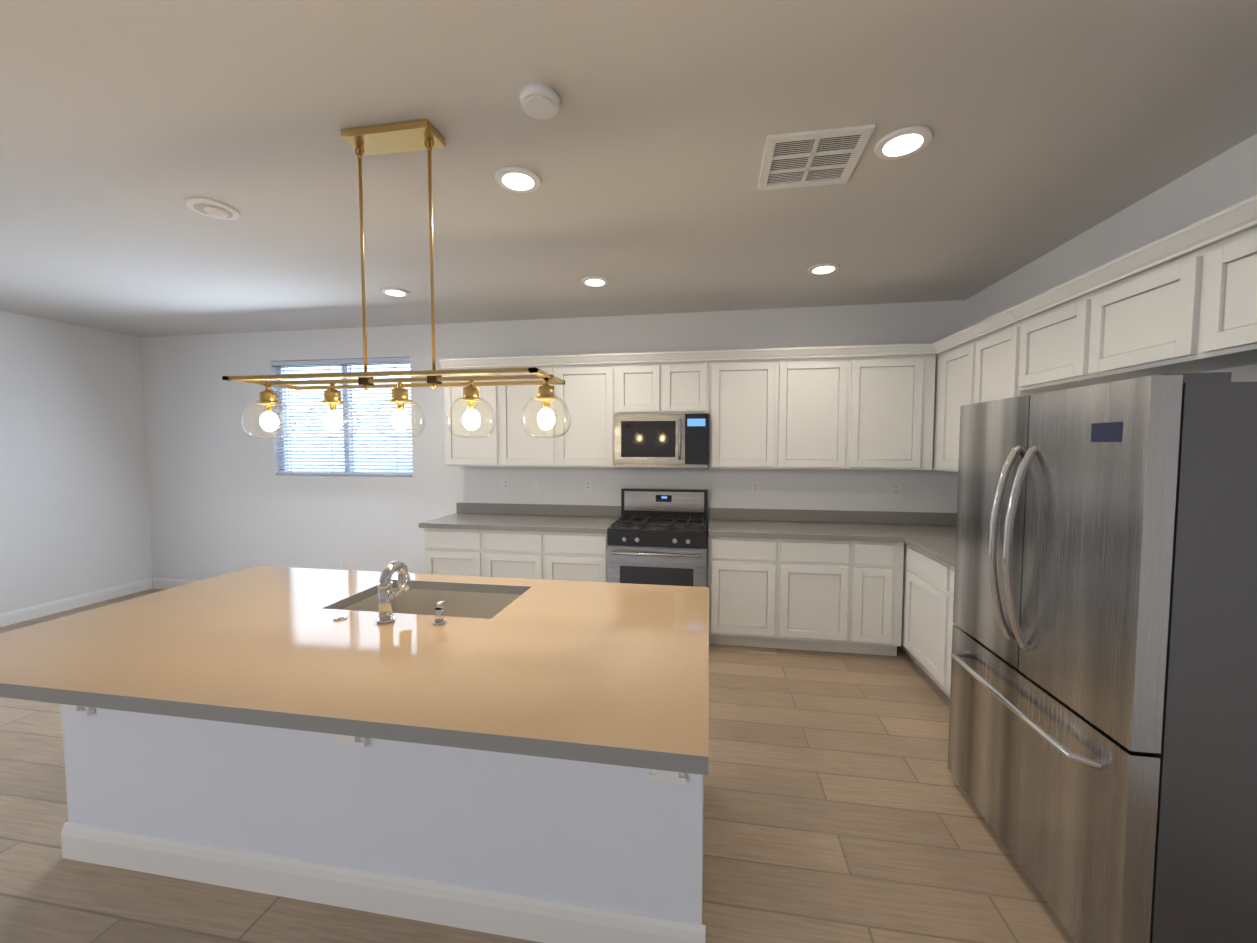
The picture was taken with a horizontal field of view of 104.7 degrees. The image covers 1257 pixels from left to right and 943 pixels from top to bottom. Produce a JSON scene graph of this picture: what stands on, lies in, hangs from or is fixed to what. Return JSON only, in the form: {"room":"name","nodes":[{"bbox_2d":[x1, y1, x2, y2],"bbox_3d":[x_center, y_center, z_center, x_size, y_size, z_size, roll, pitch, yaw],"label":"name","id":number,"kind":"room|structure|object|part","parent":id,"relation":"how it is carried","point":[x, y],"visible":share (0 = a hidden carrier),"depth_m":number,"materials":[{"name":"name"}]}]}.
{"room":"kitchen","nodes":[
{"label":"kitchen","id":0,"kind":"room"},
{"bbox_2d":[0,311,152,613],"bbox_3d":[-5.997,0.127,1.371,0.150,2.740,8.000,1,3,9],"label":"wall","id":1,"kind":"structure","parent":0,"point":[74,511],"depth_m":4.66,"materials":[{"name":"white paint"}]},
{"bbox_2d":[0,578,151,626],"bbox_3d":[-5.898,1.434,1.507,0.017,0.115,7.827,1,3,9],"label":"baseboard","id":2,"kind":"structure","parent":1,"relation":"attached to","point":[32,612],"depth_m":4.67,"materials":[{"name":"white wood"}]},
{"bbox_2d":[0,588,1075,942],"bbox_3d":[-1.910,1.571,0.940,8.380,0.100,8.350,1,3,9],"label":"floor","id":3,"kind":"structure","parent":0,"point":[840,806],"depth_m":1.90,"materials":[{"name":"brown wood"}]},
{"bbox_2d":[61,580,708,942],"bbox_3d":[-0.917,1.030,1.910,2.421,0.880,1.043,1,3,9],"label":"kitchen island","id":4,"kind":"object","parent":3,"relation":"on","point":[520,758],"depth_m":1.62,"materials":[{"name":"white paint"}]},
{"bbox_2d":[0,566,407,711],"bbox_3d":[-1.679,0.567,1.948,0.896,0.040,1.235,1,3,9],"label":"island countertop","id":5,"kind":"structure","parent":4,"relation":"on","point":[81,659],"depth_m":1.72,"materials":[{"name":"grey stone"}]},
{"bbox_2d":[116,608,491,739],"bbox_3d":[-0.928,0.588,1.543,0.720,0.040,0.684,1,3,9],"label":"island countertop","id":6,"kind":"structure","parent":4,"relation":"on","point":[323,671],"depth_m":1.40,"materials":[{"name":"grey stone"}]},
{"bbox_2d":[333,560,447,625],"bbox_3d":[-0.880,0.446,1.839,0.439,0.214,0.167,0,3,9],"label":"faucet","id":7,"kind":"object","parent":6,"relation":"on","point":[385,616],"depth_m":1.79,"materials":[{"name":"silver metal"}]},
{"bbox_3d":[-0.963,1.419,1.653,2.420,0.130,0.016,0,3,9],"label":"moulding","id":8,"kind":"part","parent":4,"relation":"part of","materials":[{"name":"white wood"}]},
{"bbox_2d":[360,580,708,775],"bbox_3d":[-0.129,0.581,1.689,0.808,0.040,1.235,1,3,9],"label":"island countertop","id":9,"kind":"structure","parent":4,"relation":"on","point":[613,675],"depth_m":1.33,"materials":[{"name":"grey stone"}]},
{"bbox_2d":[419,527,490,576],"bbox_3d":[-1.394,0.900,4.384,0.611,0.880,0.620,1,3,9],"label":"base cabinet","id":10,"kind":"object","parent":3,"relation":"on","point":[463,553],"depth_m":4.07,"materials":[{"name":"white wood"}]},
{"bbox_2d":[419,511,620,534],"bbox_3d":[-0.915,0.445,4.269,1.626,0.040,0.642,1,3,9],"label":"countertop","id":11,"kind":"structure","parent":10,"relation":"on","point":[581,524],"depth_m":4.08,"materials":[{"name":"grey stone"}]},
{"bbox_2d":[491,531,554,579],"bbox_3d":[-0.903,0.904,4.302,0.685,0.880,0.620,1,3,9],"label":"base cabinet","id":12,"kind":"object","parent":3,"relation":"on","point":[514,554],"depth_m":3.98,"materials":[{"name":"white wood"}]},
{"bbox_2d":[555,531,606,581],"bbox_3d":[-0.413,0.909,4.220,0.610,0.880,0.620,1,3,9],"label":"base cabinet","id":13,"kind":"object","parent":3,"relation":"on","point":[577,557],"depth_m":3.89,"materials":[{"name":"white wood"}]},
{"bbox_2d":[607,488,707,586],"bbox_3d":[0.263,0.766,4.025,0.767,1.185,0.722,1,3,9],"label":"range","id":14,"kind":"object","parent":3,"relation":"on","point":[656,536],"visible":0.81,"depth_m":3.75,"materials":[{"name":"silver metal"}]},
{"bbox_2d":[708,539,790,648],"bbox_3d":[0.955,0.921,3.992,0.596,0.880,0.620,1,3,9],"label":"base cabinet","id":15,"kind":"object","parent":3,"relation":"on","point":[749,580],"depth_m":3.69,"materials":[{"name":"white wood"}]},
{"bbox_2d":[708,519,955,542],"bbox_3d":[1.655,0.468,3.840,2.018,0.040,0.642,1,3,9],"label":"countertop","id":16,"kind":"structure","parent":15,"relation":"on","point":[717,528],"depth_m":3.73,"materials":[{"name":"grey stone"}]},
{"bbox_2d":[791,539,866,653],"bbox_3d":[1.432,0.925,3.912,0.670,0.880,0.620,1,3,9],"label":"base cabinet","id":17,"kind":"object","parent":3,"relation":"on","point":[829,578],"depth_m":3.60,"materials":[{"name":"white wood"}]},
{"bbox_2d":[863,543,902,655],"bbox_3d":[1.827,0.928,3.846,0.433,0.880,0.620,1,3,9],"label":"base cabinet","id":18,"kind":"object","parent":3,"relation":"on","point":[871,582],"depth_m":3.54,"materials":[{"name":"white wood"}]},
{"bbox_2d":[903,535,955,566],"bbox_3d":[2.178,0.523,2.797,0.642,0.040,1.245,1,3,9],"label":"countertop","id":19,"kind":"structure","parent":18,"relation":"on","point":[943,550],"depth_m":3.14,"materials":[{"name":"grey stone"}]},
{"bbox_2d":[903,543,938,681],"bbox_3d":[2.233,0.968,3.082,0.620,0.880,0.681,1,3,9],"label":"base cabinet","id":20,"kind":"object","parent":3,"relation":"on","point":[920,572],"depth_m":3.25,"materials":[{"name":"white wood"}]},
{"bbox_2d":[935,563,955,697],"bbox_3d":[2.144,0.996,2.551,0.620,0.880,0.698,1,3,9],"label":"base cabinet","id":21,"kind":"object","parent":3,"relation":"on","point":[943,625],"depth_m":2.90,"materials":[{"name":"white wood"}]},
{"bbox_2d":[948,372,1256,942],"bbox_3d":[1.803,0.601,1.706,0.945,1.758,0.965,1,3,9],"label":"refrigerator","id":22,"kind":"object","parent":3,"relation":"on","point":[1102,755],"visible":1,"depth_m":1.34,"materials":[{"name":"silver metal"}]},
{"bbox_2d":[140,300,964,586],"bbox_3d":[-1.266,-0.049,4.712,8.380,2.740,0.160,1,3,9],"label":"wall","id":23,"kind":"structure","parent":0,"point":[224,497],"depth_m":4.80,"materials":[{"name":"white paint"}]},
{"bbox_2d":[153,578,199,588],"bbox_3d":[-3.459,1.248,5.054,3.597,0.115,0.017,1,3,9],"label":"baseboard","id":24,"kind":"structure","parent":23,"relation":"attached to","point":[158,583],"depth_m":5.31,"materials":[{"name":"white wood"}]},
{"bbox_2d":[340,559,347,569],"bbox_3d":[-2.908,0.950,4.952,0.072,0.116,0.008,1,3,9],"label":"electrical outlet","id":25,"kind":"object","parent":23,"relation":"attached to","point":[343,561],"depth_m":4.95,"materials":[{"name":"white plastic"}]},
{"bbox_2d":[278,362,411,471],"bbox_3d":[-2.884,-0.546,4.979,1.564,1.169,0.055,1,3,9],"label":"window","id":26,"kind":"structure","parent":23,"relation":"in","point":[282,372],"depth_m":4.98,"materials":[{"name":"clear glass"}]},
{"bbox_2d":[272,357,412,475],"bbox_3d":[-2.894,-0.544,4.920,1.558,1.165,0.055,1,3,9],"label":"window blinds","id":27,"kind":"object","parent":26,"relation":"attached to","point":[354,362],"visible":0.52,"depth_m":4.92,"materials":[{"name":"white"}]},
{"bbox_2d":[441,363,506,466],"bbox_3d":[-1.339,-0.493,4.449,0.596,0.885,0.330,1,3,9],"label":"upper cabinet","id":28,"kind":"object","parent":23,"relation":"attached to","point":[491,450],"depth_m":4.29,"materials":[{"name":"white wood"}]},
{"bbox_2d":[502,478,509,489],"bbox_3d":[-1.167,0.122,4.617,0.072,0.116,0.008,1,3,9],"label":"electrical outlet","id":29,"kind":"object","parent":23,"relation":"attached to","point":[505,481],"depth_m":4.61,"materials":[{"name":"white plastic"}]},
{"bbox_2d":[507,363,562,466],"bbox_3d":[-0.860,-0.489,4.369,0.670,0.885,0.330,1,3,9],"label":"upper cabinet","id":30,"kind":"object","parent":23,"relation":"attached to","point":[523,450],"depth_m":4.21,"materials":[{"name":"white wood"}]},
{"bbox_2d":[532,478,539,490],"bbox_3d":[-0.870,0.125,4.567,0.072,0.116,0.012,1,3,9],"label":"electrical outlet","id":31,"kind":"object","parent":23,"relation":"attached to","point":[535,482],"depth_m":4.57,"materials":[{"name":"white plastic"}]},
{"bbox_2d":[584,479,591,491],"bbox_3d":[-0.377,0.129,4.485,0.072,0.116,0.008,1,3,9],"label":"electrical outlet","id":32,"kind":"object","parent":23,"relation":"attached to","point":[587,482],"depth_m":4.48,"materials":[{"name":"white plastic"}]},
{"bbox_2d":[563,359,615,467],"bbox_3d":[-0.382,-0.484,4.289,0.596,0.885,0.330,1,3,9],"label":"upper cabinet","id":33,"kind":"object","parent":23,"relation":"attached to","point":[589,386],"depth_m":4.12,"materials":[{"name":"white wood"}]},
{"bbox_2d":[615,359,670,414],"bbox_3d":[0.142,-0.705,4.190,0.466,0.435,0.330,1,3,9],"label":"upper cabinet","id":34,"kind":"object","parent":23,"relation":"attached to","point":[642,386],"depth_m":4.03,"materials":[{"name":"white wood"}]},
{"bbox_2d":[614,414,707,467],"bbox_3d":[0.288,-0.258,4.125,0.763,0.436,0.456,1,3,9],"label":"microwave","id":35,"kind":"object","parent":34,"relation":"attached to","point":[661,440],"visible":1,"depth_m":3.95,"materials":[{"name":"silver metal"}]},
{"bbox_2d":[671,359,706,413],"bbox_3d":[0.456,-0.702,4.137,0.467,0.435,0.330,1,3,9],"label":"upper cabinet","id":36,"kind":"object","parent":23,"relation":"attached to","point":[688,376],"depth_m":3.97,"materials":[{"name":"white wood"}]},
{"bbox_2d":[456,503,954,522],"bbox_3d":[0.518,0.372,4.340,4.428,0.100,0.021,1,3,9],"label":"backsplash","id":37,"kind":"structure","parent":23,"relation":"attached to","point":[467,508],"depth_m":4.23,"materials":[{"name":"grey stone"}]},
{"bbox_2d":[707,355,790,468],"bbox_3d":[0.984,-0.473,4.061,0.604,0.885,0.330,1,3,9],"label":"upper cabinet","id":38,"kind":"object","parent":23,"relation":"attached to","point":[748,396],"depth_m":3.90,"materials":[{"name":"white wood"}]},
{"bbox_2d":[751,481,759,493],"bbox_3d":[1.107,0.142,4.237,0.072,0.116,0.008,1,3,9],"label":"electrical outlet","id":39,"kind":"object","parent":23,"relation":"attached to","point":[754,484],"depth_m":4.23,"materials":[{"name":"white plastic"}]},
{"bbox_2d":[787,351,862,468],"bbox_3d":[1.475,-0.468,3.979,0.689,0.885,0.330,1,3,9],"label":"upper cabinet","id":40,"kind":"object","parent":23,"relation":"attached to","point":[825,409],"depth_m":3.81,"materials":[{"name":"white wood"}]},
{"bbox_2d":[827,343,934,469],"bbox_3d":[2.009,-0.495,3.888,0.692,0.948,0.330,1,3,9],"label":"upper cabinet","id":41,"kind":"object","parent":23,"relation":"attached to","point":[899,379],"depth_m":3.72,"materials":[{"name":"white wood"}]},
{"bbox_2d":[891,483,900,496],"bbox_3d":[2.232,0.152,4.049,0.072,0.116,0.008,1,3,9],"label":"electrical outlet","id":42,"kind":"object","parent":23,"relation":"attached to","point":[895,489],"depth_m":4.05,"materials":[{"name":"white plastic"}]},
{"bbox_2d":[0,0,1256,336],"bbox_3d":[-1.910,-1.265,0.791,8.380,0.100,8.350,1,3,9],"label":"ceiling","id":43,"kind":"structure","parent":0,"point":[128,128],"depth_m":1.90,"materials":[{"name":"white paint"}]},
{"bbox_2d":[185,197,239,219],"bbox_3d":[-2.048,-1.287,2.392,0.209,0.045,0.209,-2,4,-35],"label":"recessed light","id":44,"kind":"object","parent":43,"relation":"in","point":[207,207],"depth_m":2.37,"materials":[{"name":"white"}]},
{"bbox_2d":[381,287,409,296],"bbox_3d":[-1.771,-1.359,3.682,0.199,0.013,0.199,-2,4,-35],"label":"recessed light","id":45,"kind":"object","parent":43,"relation":"in","point":[396,292],"depth_m":3.66,"materials":[{"name":"white"}]},
{"bbox_2d":[222,119,570,438],"bbox_3d":[-0.885,-0.699,1.857,1.360,1.140,0.336,1,3,9],"label":"pendant light","id":46,"kind":"object","parent":43,"relation":"hanging from","point":[396,137],"visible":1,"depth_m":1.84,"materials":[{"name":"gold metal"}]},
{"bbox_2d":[495,166,540,192],"bbox_3d":[-0.484,-1.278,2.130,0.199,0.013,0.199,-2,4,-35],"label":"recessed light","id":47,"kind":"object","parent":43,"relation":"in","point":[517,179],"depth_m":2.11,"materials":[{"name":"white"}]},
{"bbox_2d":[519,83,559,118],"bbox_3d":[-0.299,-1.242,1.634,0.136,0.034,0.136,1,3,9],"label":"smoke detector","id":48,"kind":"object","parent":43,"relation":"attached to","point":[539,101],"visible":1,"depth_m":1.61,"materials":[{"name":"white plastic"}]},
{"bbox_2d":[581,276,608,286],"bbox_3d":[-0.239,-1.347,3.446,0.199,0.013,0.199,-2,4,-35],"label":"recessed light","id":49,"kind":"object","parent":43,"relation":"in","point":[591,281],"depth_m":3.42,"materials":[{"name":"white"}]},
{"bbox_2d":[758,124,874,190],"bbox_3d":[0.744,-1.271,1.986,0.380,0.012,0.380,1,3,9],"label":"ceiling vent","id":50,"kind":"object","parent":43,"relation":"in","point":[813,158],"visible":1,"depth_m":1.95,"materials":[{"name":"white metal"}]},
{"bbox_2d":[807,262,839,274],"bbox_3d":[1.286,-1.334,3.196,0.199,0.013,0.199,-2,4,-35],"label":"recessed light","id":51,"kind":"object","parent":43,"relation":"in","point":[822,268],"depth_m":3.17,"materials":[{"name":"white plastic"}]},
{"bbox_2d":[874,125,932,159],"bbox_3d":[1.059,-1.265,1.872,0.199,0.013,0.199,-2,4,-35],"label":"recessed light","id":52,"kind":"object","parent":43,"relation":"in","point":[903,142],"depth_m":1.85,"materials":[{"name":"white"}]},
{"bbox_2d":[964,134,1256,381],"bbox_3d":[2.120,0.198,0.015,0.150,2.740,8.000,1,3,9],"label":"wall","id":53,"kind":"structure","parent":0,"point":[1223,181],"depth_m":2.30,"materials":[{"name":"white paint"}]},
{"bbox_2d":[935,339,966,471],"bbox_3d":[2.429,-0.433,3.306,0.330,0.885,0.513,1,3,9],"label":"upper cabinet","id":54,"kind":"object","parent":53,"relation":"attached to","point":[947,434],"depth_m":3.47,"materials":[{"name":"white wood"}]},
{"bbox_2d":[963,319,1050,404],"bbox_3d":[2.368,-0.414,2.938,0.330,0.885,0.529,1,3,9],"label":"upper cabinet","id":55,"kind":"object","parent":53,"relation":"attached to","point":[988,356],"depth_m":2.97,"materials":[{"name":"white wood"}]},
{"bbox_2d":[1011,295,1100,394],"bbox_3d":[2.276,-0.630,2.379,0.330,0.395,0.577,1,3,9],"label":"upper cabinet","id":56,"kind":"object","parent":53,"relation":"attached to","point":[1042,335],"depth_m":2.51,"materials":[{"name":"white wood"}]},
{"bbox_2d":[1067,251,1231,382],"bbox_3d":[2.199,-0.606,1.919,0.330,0.395,0.653,1,3,9],"label":"upper cabinet","id":57,"kind":"object","parent":53,"relation":"attached to","point":[1119,323],"depth_m":2.02,"materials":[{"name":"white wood"}]},
{"bbox_2d":[1167,215,1256,366],"bbox_3d":[2.116,-0.580,1.421,0.330,0.395,0.653,1,3,9],"label":"upper cabinet","id":58,"kind":"object","parent":53,"relation":"attached to","point":[1183,300],"depth_m":1.65,"materials":[{"name":"white wood"}]},
{"label":"outside","id":59,"kind":"structure","parent":0,"visible":0},
{"bbox_2d":[285,364,412,471],"bbox_3d":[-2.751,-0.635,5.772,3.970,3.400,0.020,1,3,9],"label":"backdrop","id":60,"kind":"structure","parent":59,"point":[357,370],"depth_m":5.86,"materials":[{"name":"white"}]}
]}

